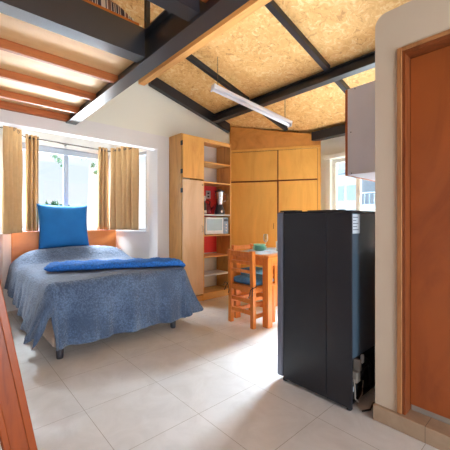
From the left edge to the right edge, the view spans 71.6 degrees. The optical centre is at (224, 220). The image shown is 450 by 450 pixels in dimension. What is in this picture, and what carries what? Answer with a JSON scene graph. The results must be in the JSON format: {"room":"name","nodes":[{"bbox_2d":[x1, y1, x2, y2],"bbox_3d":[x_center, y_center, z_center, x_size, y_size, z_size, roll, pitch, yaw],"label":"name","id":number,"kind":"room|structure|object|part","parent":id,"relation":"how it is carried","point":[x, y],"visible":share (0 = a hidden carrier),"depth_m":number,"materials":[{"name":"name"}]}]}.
{"room":"studio apartment","nodes":[
{"label":"studio apartment","id":0,"kind":"room"},
{"bbox_2d":[0,125,2,289],"bbox_3d":[-2.565,-0.060,3.369,0.120,2.320,0.797,0,0,-25],"label":"wall","id":1,"kind":"structure","parent":0,"point":[1,129],"depth_m":3.70,"materials":[{"name":"white paint"}]},
{"bbox_2d":[3,128,112,311],"bbox_3d":[-2.231,-0.060,4.294,0.120,2.320,1.392,0,0,45],"label":"wall","id":2,"kind":"structure","parent":0,"point":[42,135],"depth_m":4.15,"materials":[{"name":"white paint"}]},
{"bbox_2d":[22,143,97,230],"bbox_3d":[-2.229,-0.417,4.292,0.055,1.143,1.270,0,0,45],"label":"window","id":3,"kind":"structure","parent":2,"relation":"in","point":[44,149],"depth_m":4.29,"materials":[{"name":"metal"}]},
{"bbox_2d":[0,127,131,151],"bbox_3d":[-1.931,-1.025,3.964,1.629,0.036,0.772,0,0,-42],"label":"curtain rod","id":4,"kind":"object","parent":2,"relation":"attached to","point":[65,144],"visible":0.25,"depth_m":4.17,"materials":[{"name":"metal"}]},
{"bbox_2d":[2,126,22,233],"bbox_3d":[-2.360,-0.463,3.474,0.095,1.195,0.517,0,0,-17],"label":"curtain","id":5,"kind":"object","parent":4,"relation":"hanging from","point":[12,140],"visible":0.96,"depth_m":3.38,"materials":[{"name":"fabric"}]},
{"bbox_2d":[25,134,38,230],"bbox_3d":[-2.386,-0.468,3.866,0.079,1.185,0.144,0,0,43],"label":"curtain","id":6,"kind":"object","parent":4,"relation":"hanging from","point":[32,145],"visible":0.99,"depth_m":3.86,"materials":[{"name":"fabric"}]},
{"bbox_2d":[97,147,108,229],"bbox_3d":[-1.761,-0.468,4.519,0.185,1.185,0.099,0,0,-42],"label":"curtain","id":7,"kind":"object","parent":4,"relation":"hanging from","point":[103,201],"visible":1,"depth_m":4.51,"materials":[{"name":"fabric"}]},
{"bbox_2d":[110,146,138,229],"bbox_3d":[-1.433,-0.468,4.450,0.534,1.185,0.106,0,0,28],"label":"curtain","id":8,"kind":"object","parent":4,"relation":"hanging from","point":[124,191],"visible":0.94,"depth_m":4.43,"materials":[{"name":"fabric"}]},
{"bbox_2d":[0,81,229,286],"bbox_3d":[-1.581,-0.882,3.642,6.050,3.964,0.120,0,0,-42],"label":"wall","id":9,"kind":"structure","parent":0,"point":[85,129],"depth_m":4.15,"materials":[{"name":"white paint"}]},
{"bbox_2d":[204,186,216,252],"bbox_3d":[-0.322,-0.040,4.698,0.515,1.040,0.005,0,0,-42],"label":"wall panel","id":10,"kind":"object","parent":9,"relation":"attached to","point":[210,242],"visible":0.14,"depth_m":4.80,"materials":[{"name":"red paint"}]},
{"bbox_2d":[206,191,210,198],"bbox_3d":[-0.255,-0.400,4.747,0.090,0.120,0.010,0,0,-42],"label":"wall outlet","id":11,"kind":"object","parent":10,"relation":"attached to","point":[208,193],"visible":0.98,"depth_m":4.75,"materials":[{"name":"white plastic"}]},
{"bbox_2d":[113,144,148,258],"bbox_3d":[-1.347,-0.060,4.598,0.758,2.320,0.120,0,0,32],"label":"wall","id":12,"kind":"structure","parent":0,"point":[134,244],"depth_m":4.47,"materials":[{"name":"white paint"}]},
{"bbox_2d":[116,230,146,231],"bbox_3d":[-1.381,0.148,4.544,0.658,0.014,0.063,0,0,32],"label":"sill","id":13,"kind":"structure","parent":12,"relation":"attached to","point":[116,230],"depth_m":4.51,"materials":[{"name":"white paint"}]},
{"bbox_2d":[126,151,146,230],"bbox_3d":[-1.341,-0.417,4.589,0.636,1.143,0.050,0,0,32],"label":"window","id":14,"kind":"structure","parent":12,"relation":"in","point":[145,152],"depth_m":4.42,"materials":[{"name":"metal"}]},
{"bbox_2d":[149,150,152,257],"bbox_3d":[-0.976,-0.060,4.346,0.120,2.320,0.110,0,0,-42],"label":"wall","id":15,"kind":"structure","parent":0,"point":[150,151],"depth_m":4.32,"materials":[{"name":"white paint"}]},
{"bbox_2d":[0,292,438,449],"bbox_3d":[0.222,1.160,1.653,6.050,0.120,7.650,0,0,-42],"label":"floor","id":16,"kind":"structure","parent":0,"point":[209,381],"depth_m":1.96,"materials":[{"name":"tile"}]},
{"bbox_2d":[0,281,37,449],"bbox_3d":[-1.027,0.051,1.250,0.463,2.094,0.402,0,0,-42],"label":"ladder","id":17,"kind":"object","parent":16,"relation":"on","point":[16,429],"visible":1,"depth_m":1.18,"materials":[{"name":"brown wood"}]},
{"bbox_2d":[11,230,175,358],"bbox_3d":[-1.492,0.614,3.504,1.273,0.972,1.775,0,0,-42],"label":"bed","id":18,"kind":"object","parent":16,"relation":"on","point":[21,243],"visible":0.13,"depth_m":3.81,"materials":[{"name":"wood"}]},
{"bbox_3d":[-1.325,1.048,2.504,0.058,0.104,0.056,0,0,-42],"label":"leg","id":19,"kind":"part","parent":18,"relation":"part of","materials":[{"name":"plastic"}]},
{"bbox_3d":[-2.075,0.489,4.147,1.273,0.722,0.038,0,0,-42],"label":"headboard","id":20,"kind":"part","parent":18,"relation":"part of","materials":[{"name":"brown wood"}]},
{"bbox_2d":[4,245,202,350],"bbox_3d":[-1.437,0.655,3.424,1.621,0.678,1.918,0,0,-42],"label":"bedspread","id":21,"kind":"object","parent":18,"relation":"on","point":[82,306],"visible":0.82,"depth_m":2.80,"materials":[{"name":"blue fabric"}]},
{"bbox_2d":[37,204,88,248],"bbox_3d":[-2.053,0.068,3.983,0.600,0.563,0.187,0,0,-42],"label":"cushion","id":22,"kind":"object","parent":21,"relation":"on","point":[59,226],"visible":0.98,"depth_m":3.91,"materials":[{"name":"blue fabric"}]},
{"bbox_2d":[44,257,185,271],"bbox_3d":[-1.086,0.503,3.215,1.329,0.211,0.362,0,0,-20],"label":"throw blanket","id":23,"kind":"object","parent":21,"relation":"on","point":[72,265],"visible":0.99,"depth_m":3.09,"materials":[{"name":"blue fabric"}]},
{"bbox_3d":[-0.536,1.048,3.219,0.058,0.104,0.056,0,0,-42],"label":"leg","id":24,"kind":"part","parent":18,"relation":"part of","materials":[{"name":"plastic"}]},
{"bbox_2d":[169,133,230,300],"bbox_3d":[-0.324,-0.025,4.448,0.884,2.250,0.358,0,0,-42],"label":"tall cabinet","id":25,"kind":"object","parent":16,"relation":"on","point":[186,152],"visible":0.84,"depth_m":4.22,"materials":[{"name":"brown wood"}]},
{"bbox_3d":[-0.663,-0.025,4.185,0.020,2.250,0.292,0,0,-42],"label":"panel","id":26,"kind":"part","parent":25,"relation":"part of","materials":[{"name":"brown wood"}]},
{"bbox_3d":[-0.425,0.225,4.165,0.341,1.550,0.018,0,0,-42],"label":"door","id":27,"kind":"part","parent":25,"relation":"part of","materials":[{"name":"brown wood"}]},
{"bbox_3d":[-0.425,-0.850,4.165,0.341,0.570,0.018,0,0,-42],"label":"door","id":28,"kind":"part","parent":25,"relation":"part of","materials":[{"name":"brown wood"}]},
{"bbox_3d":[-0.400,-0.015,4.410,0.022,2.230,0.312,0,0,-42],"label":"panel","id":29,"kind":"part","parent":25,"relation":"part of","materials":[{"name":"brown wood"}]},
{"bbox_2d":[204,196,206,213],"bbox_3d":[-0.292,-0.224,4.379,0.069,0.255,0.069,0,0,-42],"label":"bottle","id":30,"kind":"object","parent":25,"relation":"on","point":[205,209],"visible":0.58,"depth_m":4.36,"materials":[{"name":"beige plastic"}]},
{"bbox_3d":[-0.345,-1.141,4.473,0.836,0.018,0.292,0,0,-42],"label":"panel","id":31,"kind":"part","parent":25,"relation":"part of","materials":[{"name":"brown wood"}]},
{"bbox_2d":[206,199,213,213],"bbox_3d":[-0.265,-0.207,4.593,0.208,0.223,0.170,0,0,-42],"label":"kettle","id":32,"kind":"object","parent":25,"relation":"on","point":[209,209],"visible":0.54,"depth_m":4.53,"materials":[{"name":"red plastic"}]},
{"bbox_2d":[204,217,227,234],"bbox_3d":[-0.201,0.070,4.576,0.440,0.248,0.282,0,0,-42],"label":"microwave","id":33,"kind":"object","parent":25,"relation":"on","point":[212,225],"visible":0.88,"depth_m":4.45,"materials":[{"name":"plastic"}]},
{"bbox_3d":[0.007,0.067,4.595,0.099,0.234,0.019,0,0,-42],"label":"control panel","id":34,"kind":"part","parent":33,"relation":"part of","materials":[{"name":"silver metal"}]},
{"bbox_2d":[204,253,227,257],"bbox_3d":[-0.211,0.505,4.583,0.490,0.020,0.310,0,0,-42],"label":"shelf","id":35,"kind":"object","parent":25,"relation":"attached to","point":[210,255],"depth_m":4.60,"materials":[{"name":"brown wood"}]},
{"bbox_2d":[204,269,227,276],"bbox_3d":[-0.211,0.765,4.583,0.490,0.020,0.310,0,0,-42],"label":"shelf","id":36,"kind":"object","parent":25,"relation":"attached to","point":[218,271],"depth_m":4.57,"materials":[{"name":"white wood"}]},
{"bbox_2d":[204,285,227,294],"bbox_3d":[-0.211,1.010,4.583,0.490,0.020,0.310,0,0,-42],"label":"shelf","id":37,"kind":"object","parent":25,"relation":"attached to","point":[217,289],"depth_m":4.55,"materials":[{"name":"brown wood"}]},
{"bbox_3d":[-0.112,-1.111,4.474,0.489,0.041,0.020,0,0,-42],"label":"rail","id":38,"kind":"part","parent":25,"relation":"part of","materials":[{"name":"brown wood"}]},
{"bbox_2d":[204,161,229,168],"bbox_3d":[-0.211,-0.820,4.583,0.490,0.020,0.310,0,0,-42],"label":"shelf","id":39,"kind":"object","parent":25,"relation":"attached to","point":[207,164],"depth_m":4.61,"materials":[{"name":"brown wood"}]},
{"bbox_2d":[204,181,229,186],"bbox_3d":[-0.211,-0.540,4.583,0.490,0.020,0.310,0,0,-42],"label":"shelf","id":40,"kind":"object","parent":25,"relation":"attached to","point":[226,184],"depth_m":4.59,"materials":[{"name":"brown wood"}]},
{"bbox_2d":[204,214,229,215],"bbox_3d":[-0.211,-0.085,4.583,0.490,0.020,0.310,0,0,-42],"label":"shelf","id":41,"kind":"object","parent":25,"relation":"attached to","point":[204,214],"depth_m":4.46,"materials":[{"name":"white wood"}]},
{"bbox_2d":[204,234,229,236],"bbox_3d":[-0.211,0.205,4.583,0.490,0.020,0.310,0,0,-42],"label":"shelf","id":42,"kind":"object","parent":25,"relation":"attached to","point":[218,235],"depth_m":4.51,"materials":[{"name":"brown wood"}]},
{"bbox_2d":[214,189,226,214],"bbox_3d":[-0.072,-0.281,4.624,0.157,0.370,0.183,0,0,29],"label":"blender","id":43,"kind":"object","parent":25,"relation":"on","point":[219,194],"visible":0.98,"depth_m":4.56,"materials":[{"name":"plastic"}]},
{"bbox_2d":[215,191,223,204],"bbox_3d":[-0.079,-0.332,4.613,0.142,0.199,0.142,0,0,-42],"label":"jar","id":44,"kind":"object","parent":43,"relation":"on","point":[219,195],"depth_m":4.56,"materials":[{"name":"silver glass"}]},
{"bbox_3d":[-0.020,-0.025,4.755,0.022,2.250,0.312,0,0,-42],"label":"panel","id":45,"kind":"part","parent":25,"relation":"part of","materials":[{"name":"brown wood"}]},
{"bbox_2d":[227,249,275,328],"bbox_3d":[0.294,0.705,3.418,0.386,0.790,0.378,0,0,-42],"label":"dining chair","id":46,"kind":"object","parent":16,"relation":"on","point":[252,304],"visible":0.73,"depth_m":3.30,"materials":[{"name":"orange wood"}]},
{"bbox_3d":[0.061,0.705,3.429,0.056,0.790,0.042,0,0,-42],"label":"leg","id":47,"kind":"part","parent":46,"relation":"part of","materials":[{"name":"orange wood"}]},
{"bbox_3d":[0.177,0.709,3.312,0.032,0.053,0.284,0,0,-42],"label":"seat rail","id":48,"kind":"part","parent":46,"relation":"part of","materials":[{"name":"orange wood"}]},
{"bbox_2d":[223,274,273,297],"bbox_3d":[0.277,0.691,3.403,0.398,0.186,0.447,0,0,-42],"label":"seat cushion","id":49,"kind":"object","parent":46,"relation":"on","point":[244,278],"visible":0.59,"depth_m":3.34,"materials":[{"name":"blue fabric"}]},
{"bbox_3d":[0.282,0.705,3.186,0.056,0.790,0.042,0,0,-42],"label":"leg","id":50,"kind":"part","parent":46,"relation":"part of","materials":[{"name":"orange wood"}]},
{"bbox_3d":[0.315,0.691,3.438,0.329,0.018,0.378,0,0,-42],"label":"seat","id":51,"kind":"part","parent":46,"relation":"part of","materials":[{"name":"orange wood"}]},
{"bbox_3d":[0.523,0.900,3.405,0.042,0.399,0.042,0,0,-42],"label":"leg","id":52,"kind":"part","parent":46,"relation":"part of","materials":[{"name":"orange wood"}]},
{"bbox_2d":[227,247,277,328],"bbox_3d":[0.542,0.725,3.637,0.850,0.750,0.620,0,0,-42],"label":"dining table","id":53,"kind":"object","parent":16,"relation":"on","point":[269,262],"visible":0.36,"depth_m":3.22,"materials":[{"name":"brown wood"}]},
{"bbox_3d":[0.129,0.740,3.576,0.075,0.720,0.075,0,0,-42],"label":"leg","id":54,"kind":"part","parent":53,"relation":"part of","materials":[{"name":"orange wood"}]},
{"bbox_2d":[244,250,273,254],"bbox_3d":[0.329,0.347,3.463,0.260,0.004,0.410,0,0,-42],"label":"placemat","id":55,"kind":"object","parent":53,"relation":"on","point":[256,252],"visible":0.66,"depth_m":3.42,"materials":[{"name":"fabric"}]},
{"bbox_2d":[247,247,275,251],"bbox_3d":[0.531,0.347,3.829,0.470,0.004,0.280,0,0,-42],"label":"placemat","id":56,"kind":"object","parent":53,"relation":"on","point":[270,248],"visible":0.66,"depth_m":3.78,"materials":[{"name":"fabric"}]},
{"bbox_3d":[0.406,0.336,3.662,0.172,0.019,0.172,0,0,-42],"label":"plate","id":57,"kind":"object","parent":56,"relation":"on","visible":0},
{"bbox_3d":[0.406,0.322,3.662,0.172,0.019,0.172,0,0,-42],"label":"plate","id":58,"kind":"object","parent":57,"relation":"on","visible":0},
{"bbox_3d":[0.406,0.308,3.662,0.172,0.019,0.172,0,0,-42],"label":"plate","id":59,"kind":"object","parent":58,"relation":"on","visible":0},
{"bbox_2d":[253,243,265,246],"bbox_3d":[0.406,0.288,3.662,0.148,0.039,0.148,0,0,-42],"label":"bowl","id":60,"kind":"object","parent":59,"relation":"on","point":[256,244],"visible":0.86,"depth_m":3.61,"materials":[{"name":"teal ceramic"}]},
{"bbox_3d":[0.441,0.740,3.232,0.075,0.720,0.075,0,0,-42],"label":"leg","id":61,"kind":"part","parent":53,"relation":"part of","materials":[{"name":"orange wood"}]},
{"bbox_3d":[0.644,0.740,4.043,0.075,0.720,0.075,0,0,-42],"label":"leg","id":62,"kind":"part","parent":53,"relation":"part of","materials":[{"name":"orange wood"}]},
{"bbox_2d":[232,244,273,302],"bbox_3d":[0.350,0.705,3.991,0.378,0.790,0.386,0,0,-42],"label":"dining chair","id":63,"kind":"object","parent":16,"relation":"on","point":[234,247],"visible":0.1,"depth_m":4.07,"materials":[{"name":"orange wood"}]},
{"bbox_2d":[241,267,262,274],"bbox_3d":[0.335,0.691,4.008,0.447,0.186,0.398,0,0,-42],"label":"seat cushion","id":64,"kind":"object","parent":63,"relation":"on","point":[259,270],"visible":0.34,"depth_m":3.87,"materials":[{"name":"blue fabric"}]},
{"bbox_2d":[230,127,320,267],"bbox_3d":[0.751,-0.213,4.844,1.406,2.627,0.074,0,0,16],"label":"closet","id":65,"kind":"object","parent":16,"relation":"on","point":[273,172],"visible":0.51,"depth_m":4.85,"materials":[{"name":"brown wood"}]},
{"bbox_3d":[0.449,0.215,4.926,0.740,1.650,0.020,0,0,16],"label":"door","id":66,"kind":"part","parent":65,"relation":"part of","materials":[{"name":"brown wood"}]},
{"bbox_3d":[0.451,-0.862,4.925,0.744,0.456,0.020,0,0,16],"label":"door","id":67,"kind":"part","parent":65,"relation":"part of","materials":[{"name":"brown wood"}]},
{"bbox_3d":[0.751,-1.117,4.842,1.406,0.037,0.021,0,0,16],"label":"head rail","id":68,"kind":"part","parent":65,"relation":"part of","materials":[{"name":"brown wood"}]},
{"bbox_3d":[1.102,-0.862,4.743,0.576,0.456,0.020,0,0,16],"label":"door","id":69,"kind":"part","parent":65,"relation":"part of","materials":[{"name":"brown wood"}]},
{"bbox_3d":[1.104,0.213,4.743,0.572,1.654,0.020,0,0,16],"label":"door","id":70,"kind":"part","parent":65,"relation":"part of","materials":[{"name":"brown wood"}]},
{"bbox_3d":[1.406,0.002,4.658,0.045,2.196,0.020,0,0,16],"label":"edge post","id":71,"kind":"part","parent":65,"relation":"part of","materials":[{"name":"brown wood"}]},
{"bbox_2d":[278,209,374,410],"bbox_3d":[0.721,0.514,2.138,0.481,1.172,0.541,0,0,-42],"label":"refrigerator","id":72,"kind":"object","parent":16,"relation":"on","point":[326,258],"visible":0.97,"depth_m":1.94,"materials":[{"name":"metal"}]},
{"bbox_3d":[0.557,0.505,2.319,0.481,1.130,0.052,0,0,-42],"label":"door","id":73,"kind":"part","parent":72,"relation":"part of","materials":[{"name":"metal"}]},
{"bbox_3d":[0.674,0.515,1.842,0.012,1.126,0.160,0,0,-42],"label":"panel","id":74,"kind":"part","parent":72,"relation":"part of","materials":[{"name":"black metal"}]},
{"bbox_3d":[0.841,1.071,2.006,0.454,0.010,0.139,0,0,-42],"label":"plate","id":75,"kind":"part","parent":72,"relation":"part of","materials":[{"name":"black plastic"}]},
{"bbox_3d":[0.845,0.377,2.002,0.454,0.846,0.151,0,0,-42],"label":"panel","id":76,"kind":"part","parent":72,"relation":"part of","materials":[{"name":"black metal"}]},
{"bbox_3d":[1.020,0.515,2.156,0.012,1.126,0.160,0,0,-42],"label":"panel","id":77,"kind":"part","parent":72,"relation":"part of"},
{"bbox_2d":[362,401,374,411],"bbox_3d":[0.933,1.094,1.903,0.363,0.010,0.033,0,0,-41],"label":"power cord","id":78,"kind":"object","parent":16,"relation":"on","point":[374,401],"visible":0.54,"depth_m":1.81,"materials":[{"name":"black plastic"}]},
{"bbox_2d":[111,0,411,133],"bbox_3d":[0.575,-2.138,1.264,6.350,1.709,6.800,0,0,-42],"label":"ceiling","id":79,"kind":"structure","parent":0,"point":[257,55],"depth_m":3.34,"materials":[{"name":"beige wood"}]},
{"bbox_2d":[148,78,229,132],"bbox_3d":[-0.461,-1.660,4.528,1.400,0.492,0.069,0,0,-42],"label":"roof beam","id":80,"kind":"structure","parent":79,"relation":"attached to","point":[157,84],"depth_m":4.42,"materials":[{"name":"metal"}]},
{"bbox_2d":[138,0,271,85],"bbox_3d":[1.038,-1.819,1.683,0.080,0.133,6.299,0,0,-42],"label":"timber beam","id":81,"kind":"structure","parent":79,"relation":"attached to","point":[251,6],"depth_m":3.00,"materials":[{"name":"brown wood"}]},
{"bbox_2d":[186,54,248,99],"bbox_3d":[-0.088,-1.751,3.821,1.062,0.326,0.056,0,0,-42],"label":"rafter","id":82,"kind":"object","parent":79,"relation":"attached to","point":[191,58],"visible":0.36,"depth_m":3.76,"materials":[{"name":"metal"}]},
{"bbox_2d":[210,57,291,127],"bbox_3d":[0.353,-1.518,3.731,1.163,0.614,0.074,0,0,-31],"label":"tube light","id":83,"kind":"object","parent":79,"relation":"hanging from","point":[216,88],"visible":0.97,"depth_m":3.66,"materials":[{"name":"white plastic"}]},
{"bbox_2d":[263,115,287,130],"bbox_3d":[0.658,-1.494,4.498,0.742,0.244,0.056,0,0,-42],"label":"rafter","id":84,"kind":"object","parent":79,"relation":"attached to","point":[282,126],"visible":0.36,"depth_m":4.62,"materials":[{"name":"metal"}]},
{"bbox_2d":[213,51,374,122],"bbox_3d":[1.940,-1.557,2.453,0.100,0.113,6.228,0,0,-42],"label":"beam","id":85,"kind":"structure","parent":79,"relation":"attached to","point":[365,62],"depth_m":3.53,"materials":[{"name":"metal"}]},
{"bbox_2d":[264,0,329,71],"bbox_3d":[0.697,-1.751,2.954,1.062,0.326,0.056,0,0,-42],"label":"rafter","id":86,"kind":"object","parent":79,"relation":"attached to","point":[278,13],"visible":1,"depth_m":2.92,"materials":[{"name":"metal"}]},
{"bbox_2d":[335,79,349,92],"bbox_3d":[1.559,-1.454,3.735,1.052,0.323,0.056,0,0,-42],"label":"rafter","id":87,"kind":"object","parent":79,"relation":"attached to","point":[341,84],"visible":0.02,"depth_m":3.50,"materials":[{"name":"metal"}]},
{"bbox_2d":[321,136,344,209],"bbox_3d":[2.840,-0.120,3.210,0.120,2.440,6.440,0,0,-42],"label":"wall","id":88,"kind":"structure","parent":0,"point":[333,145],"depth_m":4.60,"materials":[{"name":"beige paint"}]},
{"bbox_2d":[311,124,344,140],"bbox_3d":[1.863,-1.262,4.105,0.115,0.125,1.580,0,0,-42],"label":"beam","id":89,"kind":"structure","parent":88,"relation":"attached to","point":[337,131],"depth_m":4.46,"materials":[{"name":"metal"}]},
{"bbox_2d":[326,159,330,209],"bbox_3d":[1.511,-0.374,4.563,0.029,1.049,0.070,0,0,-42],"label":"trim","id":90,"kind":"structure","parent":88,"relation":"attached to","point":[328,162],"depth_m":4.54,"materials":[{"name":"beige paint"}]},
{"bbox_2d":[323,152,344,159],"bbox_3d":[1.991,-0.930,4.019,0.049,0.060,1.580,0,0,-42],"label":"trim","id":91,"kind":"structure","parent":88,"relation":"attached to","point":[337,155],"depth_m":4.45,"materials":[{"name":"white paint"}]},
{"bbox_2d":[332,158,361,210],"bbox_3d":[2.052,-0.375,4.075,0.055,1.048,1.378,0,0,-42],"label":"window","id":92,"kind":"structure","parent":88,"relation":"in","point":[340,160],"depth_m":4.53,"materials":[{"name":"white wood"}]},
{"bbox_2d":[375,0,449,411],"bbox_3d":[2.851,-0.018,1.307,2.400,2.235,3.347,0,0,-42],"label":"wall","id":93,"kind":"structure","parent":0,"point":[413,21],"depth_m":1.69,"materials":[{"name":"beige paint"}]},
{"bbox_2d":[345,81,374,181],"bbox_3d":[1.450,-0.645,2.565,1.218,0.629,0.397,0,0,-42],"label":"upper cabinet","id":94,"kind":"object","parent":93,"relation":"attached to","point":[359,100],"visible":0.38,"depth_m":2.21,"materials":[{"name":"grey wood"}]},
{"bbox_3d":[1.464,-0.343,2.551,1.184,0.016,0.357,0,0,-42],"label":"panel","id":95,"kind":"part","parent":94,"relation":"part of","materials":[{"name":"white plastic"}]},
{"bbox_2d":[373,403,449,449],"bbox_3d":[2.004,1.058,0.542,0.162,0.084,3.351,0,0,-42],"label":"baseboard","id":96,"kind":"structure","parent":93,"relation":"attached to","point":[435,433],"depth_m":1.58,"materials":[{"name":"tile"}]},
{"bbox_2d":[397,29,449,424],"bbox_3d":[1.233,0.052,1.401,0.149,1.924,0.804,0,0,-42],"label":"door","id":97,"kind":"structure","parent":93,"relation":"in","point":[423,66],"depth_m":1.63,"materials":[{"name":"brown wood"}]},
{"label":"outside","id":98,"kind":"structure","parent":0,"visible":0},
{"bbox_3d":[0.691,5.200,14.125,100.000,0.200,100.000,0,0,-42],"label":"ground","id":99,"kind":"structure","parent":98,"visible":0},
{"bbox_2d":[44,201,69,205],"bbox_3d":[-5.871,2.190,10.857,1.318,5.831,1.381,0,0,-42],"label":"tree","id":100,"kind":"object","parent":99,"relation":"on","point":[52,202],"visible":0.03,"depth_m":10.69,"materials":[{"name":"green plant"}]},
{"bbox_2d":[51,154,97,174],"bbox_3d":[-3.508,0.237,9.589,2.644,9.732,2.670,0,0,-11],"label":"tree","id":101,"kind":"object","parent":99,"relation":"on","point":[52,155],"visible":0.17,"depth_m":8.22,"materials":[{"name":"green plant"}]},
{"bbox_2d":[338,169,374,209],"bbox_3d":[6.897,1.360,16.176,4.450,7.480,2.300,0,0,-42],"label":"house","id":102,"kind":"structure","parent":99,"relation":"on","point":[346,185],"depth_m":14.64,"materials":[{"name":"paint"}]},
{"bbox_3d":[5.393,-1.300,14.812,0.009,0.580,0.380,0,0,-42],"label":"pane","id":103,"kind":"part","parent":102,"relation":"part of","materials":[{"name":"clear glass"}]},
{"bbox_3d":[5.818,-1.300,14.343,0.009,0.580,0.380,0,0,-42],"label":"pane","id":104,"kind":"part","parent":102,"relation":"part of","materials":[{"name":"clear glass"}]},
{"bbox_2d":[348,192,374,210],"bbox_3d":[7.532,1.300,12.499,4.450,7.600,3.200,0,0,-42],"label":"house","id":105,"kind":"structure","parent":99,"relation":"on","point":[365,207],"depth_m":11.80,"materials":[{"name":"paint"}]},
{"bbox_3d":[6.068,-0.866,11.172,0.060,0.469,2.700,0,0,-42],"label":"railing","id":106,"kind":"part","parent":105,"relation":"part of","materials":[{"name":"white metal"}]},
{"bbox_3d":[-1.568,-0.825,-0.787,0.120,3.850,6.440,0,0,-42],"label":"wall","id":107,"kind":"structure","parent":0,"visible":0},
{"bbox_2d":[0,0,248,124],"bbox_3d":[-1.030,-1.604,0.753,2.725,1.069,4.899,0,0,-42],"label":"loft","id":108,"kind":"object","parent":107,"relation":"attached to","point":[61,60],"visible":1,"depth_m":2.04,"materials":[{"name":"grey metal"}]},
{"bbox_3d":[-2.130,-1.219,1.915,2.657,0.122,1.698,0,0,-42],"label":"floor panel","id":109,"kind":"part","parent":108,"relation":"part of","materials":[{"name":"brown wood"}]},
{"bbox_2d":[89,0,133,20],"bbox_3d":[-1.178,-1.395,1.794,1.275,0.158,0.364,0,0,-42],"label":"books","id":110,"kind":"object","parent":108,"relation":"on","point":[108,4],"visible":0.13,"depth_m":1.98,"materials":[{"name":"multicoloured paper"}]},
{"bbox_3d":[-0.519,-1.711,2.084,0.030,0.856,0.025,0,0,-42],"label":"railing post","id":111,"kind":"part","parent":108,"relation":"part of","materials":[{"name":"metal"}]}
]}

